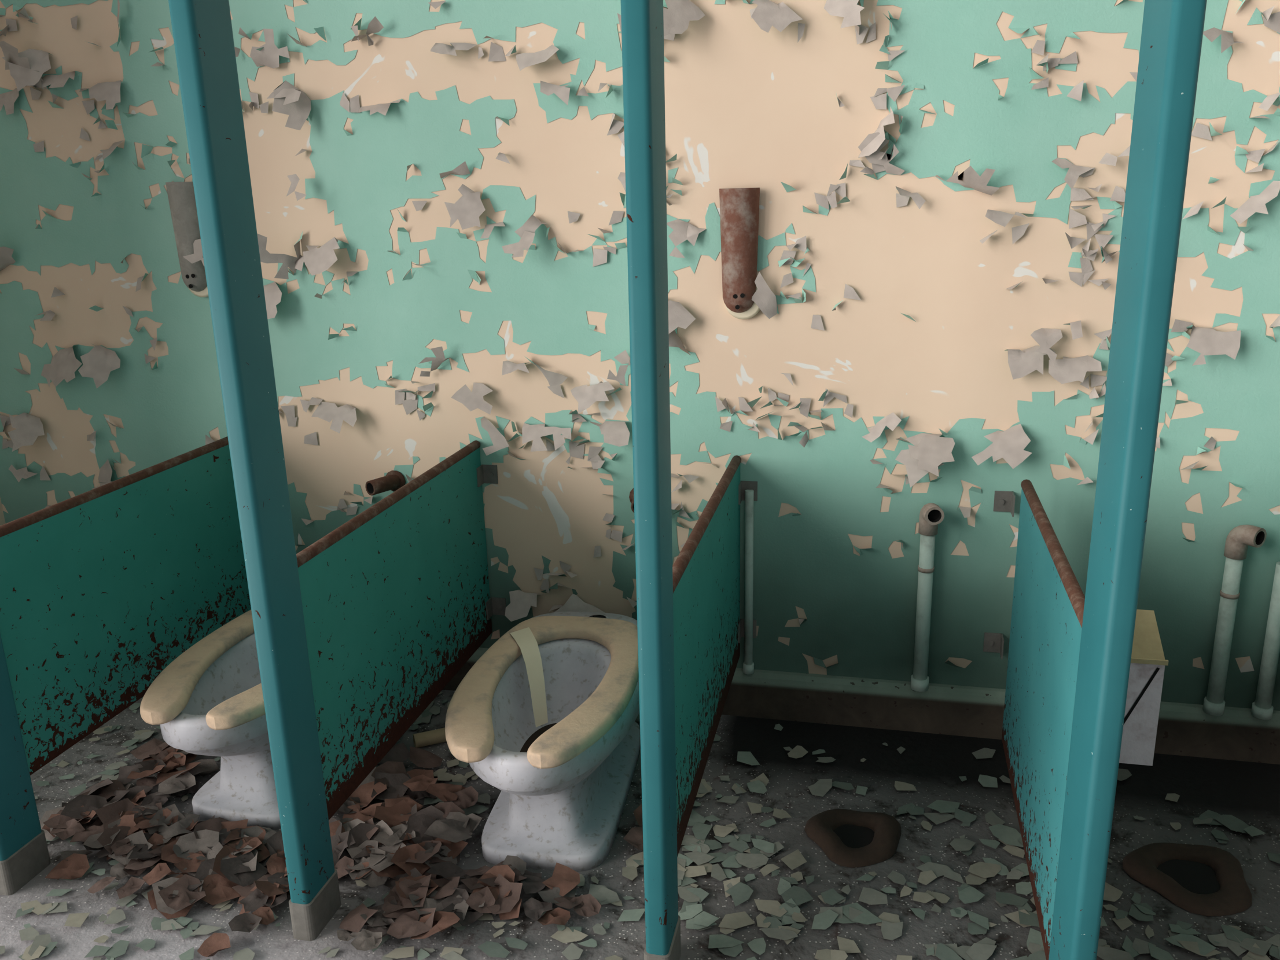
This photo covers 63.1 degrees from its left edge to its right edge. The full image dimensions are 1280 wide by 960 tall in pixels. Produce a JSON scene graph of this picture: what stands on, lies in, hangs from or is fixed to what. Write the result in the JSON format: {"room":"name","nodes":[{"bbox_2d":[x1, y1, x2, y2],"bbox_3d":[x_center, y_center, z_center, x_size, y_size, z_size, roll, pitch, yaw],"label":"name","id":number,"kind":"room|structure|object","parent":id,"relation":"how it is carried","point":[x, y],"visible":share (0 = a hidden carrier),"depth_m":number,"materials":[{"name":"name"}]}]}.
{"room":"abandoned public restroom","nodes":[
{"label":"abandoned public restroom","id":0,"kind":"room"},
{"bbox_2d":[0,497,5,526],"bbox_3d":[-2.566,-0.781,3.049,0.290,3.200,1.550,2,16,13],"label":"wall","id":1,"kind":"structure","parent":0,"point":[2,521],"depth_m":3.75,"materials":[{"name":"paint"}]},
{"bbox_2d":[0,0,1279,674],"bbox_3d":[0.209,-0.847,3.036,11.000,3.200,0.300,2,16,13],"label":"wall","id":2,"kind":"structure","parent":0,"point":[747,106],"depth_m":2.94,"materials":[{"name":"beige paint"}]},
{"bbox_2d":[165,181,208,297],"bbox_3d":[-1.407,-0.748,3.257,0.122,0.354,0.060,2,16,13],"label":"wall-mounted dispenser","id":3,"kind":"object","parent":2,"relation":"attached to","point":[181,195],"visible":0.84,"depth_m":3.23,"materials":[{"name":"grey metal"}]},
{"bbox_2d":[365,470,405,495],"bbox_3d":[-0.814,0.013,3.325,0.066,0.070,0.115,11,20,37],"label":"pipe stub","id":4,"kind":"object","parent":2,"relation":"attached to","point":[393,480],"depth_m":3.31,"materials":[{"name":"brown metal"}]},
{"bbox_2d":[629,487,634,512],"bbox_3d":[-0.005,0.066,3.136,0.072,0.070,0.104,1,16,8],"label":"pipe","id":5,"kind":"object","parent":2,"relation":"attached to","point":[631,497],"depth_m":3.18,"materials":[{"name":"brown metal"}]},
{"bbox_2d":[0,0,1279,710],"bbox_3d":[-0.301,-0.473,3.046,4.530,2.245,0.115,2,16,13],"label":"peeling paint","id":6,"kind":"object","parent":2,"relation":"attached to","point":[861,610],"depth_m":3.04,"materials":[{"name":"green paint"}]},
{"bbox_2d":[719,187,760,319],"bbox_3d":[0.279,-0.624,2.891,0.122,0.359,0.060,2,16,13],"label":"wall-mounted dispenser","id":7,"kind":"object","parent":2,"relation":"attached to","point":[739,207],"visible":0.99,"depth_m":2.87,"materials":[{"name":"brown metal"}]},
{"bbox_2d":[743,489,753,674],"bbox_3d":[0.331,0.315,3.164,0.034,0.590,0.034,2,16,13],"label":"supply pipe","id":8,"kind":"object","parent":2,"relation":"attached to","point":[748,664],"visible":1,"depth_m":3.15,"materials":[{"name":"metal"}]},
{"bbox_2d":[442,647,1279,764],"bbox_3d":[1.642,0.720,2.975,8.060,0.152,0.030,2,16,13],"label":"baseboard","id":9,"kind":"structure","parent":2,"relation":"attached to","point":[1183,729],"depth_m":3.14,"materials":[{"name":"paint"}]},
{"bbox_2d":[910,502,944,692],"bbox_3d":[0.829,0.345,3.021,0.054,0.586,0.086,-1,16,1],"label":"supply pipe","id":10,"kind":"object","parent":2,"relation":"attached to","point":[931,514],"visible":1,"depth_m":3.02,"materials":[{"name":"metal"}]},
{"bbox_2d":[1202,524,1266,715],"bbox_3d":[1.619,0.387,2.849,0.054,0.562,0.086,-9,18,-26],"label":"supply pipe","id":11,"kind":"object","parent":2,"relation":"attached to","point":[1238,540],"visible":1,"depth_m":2.84,"materials":[{"name":"metal"}]},
{"bbox_2d":[1251,561,1279,719],"bbox_3d":[1.733,0.442,2.852,0.052,0.450,0.052,2,16,13],"label":"supply pipe","id":12,"kind":"object","parent":2,"relation":"attached to","point":[1262,708],"visible":1,"depth_m":2.85,"materials":[{"name":"metal"}]},
{"bbox_2d":[0,689,1279,959],"bbox_3d":[-0.531,1.718,0.220,11.000,0.150,7.300,2,16,13],"label":"floor","id":13,"kind":"structure","parent":0,"point":[1248,791],"depth_m":2.58,"materials":[{"name":"concrete"}]},
{"bbox_2d":[0,436,251,895],"bbox_3d":[-1.438,-0.410,2.742,0.075,2.600,1.224,3,16,14],"label":"wall","id":14,"kind":"structure","parent":13,"relation":"on","point":[102,588],"depth_m":2.79,"materials":[{"name":"teal metal"}]},
{"bbox_2d":[140,609,281,829],"bbox_3d":[-1.014,0.647,2.981,0.455,0.417,0.885,3,16,15],"label":"toilet","id":15,"kind":"object","parent":13,"relation":"on","point":[208,701],"visible":0.48,"depth_m":2.78,"materials":[{"name":"ceramic"}]},
{"bbox_2d":[168,0,506,940],"bbox_3d":[-0.649,-0.378,2.563,0.075,2.600,1.224,3,16,14],"label":"wall","id":16,"kind":"structure","parent":13,"relation":"on","point":[358,631],"depth_m":2.32,"materials":[{"name":"teal metal"}]},
{"bbox_2d":[413,727,446,747],"bbox_3d":[-0.634,0.781,3.156,0.100,0.042,0.042,-8,17,-21],"label":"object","id":17,"kind":"object","parent":13,"relation":"on","point":[437,736],"visible":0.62,"depth_m":3.14,"materials":[{"name":"cardboard"}]},
{"bbox_2d":[444,611,640,871],"bbox_3d":[-0.217,0.680,2.780,0.451,0.425,0.883,1,16,9],"label":"toilet","id":18,"kind":"object","parent":13,"relation":"on","point":[546,716],"visible":0.93,"depth_m":2.63,"materials":[{"name":"ceramic"}]},
{"bbox_2d":[0,691,1279,959],"bbox_3d":[-0.041,0.948,2.462,3.658,0.070,1.784,2,16,13],"label":"chips","id":19,"kind":"object","parent":13,"relation":"on","point":[220,860],"visible":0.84,"depth_m":2.53,"materials":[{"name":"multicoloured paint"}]},
{"bbox_2d":[620,0,757,959],"bbox_3d":[0.147,-0.347,2.382,0.075,2.600,1.224,3,16,14],"label":"wall","id":20,"kind":"structure","parent":13,"relation":"on","point":[691,629],"depth_m":2.00,"materials":[{"name":"teal metal"}]},
{"bbox_2d":[804,808,900,867],"bbox_3d":[0.542,0.900,2.655,0.244,0.031,0.242,2,16,13],"label":"floor drain","id":21,"kind":"object","parent":13,"relation":"on","point":[847,837],"visible":1,"depth_m":2.65,"materials":[{"name":"metal"}]},
{"bbox_2d":[983,0,1207,959],"bbox_3d":[0.908,-0.316,2.209,0.069,2.600,1.226,2,16,11],"label":"wall","id":22,"kind":"structure","parent":13,"relation":"on","point":[1070,651],"depth_m":1.80,"materials":[{"name":"teal metal"}]},
{"bbox_2d":[1119,609,1168,765],"bbox_3d":[1.013,0.446,2.272,0.206,0.305,0.136,2,16,13],"label":"box","id":23,"kind":"object","parent":22,"relation":"attached to","point":[1148,662],"visible":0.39,"depth_m":2.21,"materials":[{"name":"metal"}]},
{"bbox_2d":[1122,842,1252,916],"bbox_3d":[1.298,0.932,2.474,0.276,0.031,0.268,2,16,13],"label":"floor drain","id":24,"kind":"object","parent":13,"relation":"on","point":[1181,873],"visible":1,"depth_m":2.46,"materials":[{"name":"metal"}]}
]}

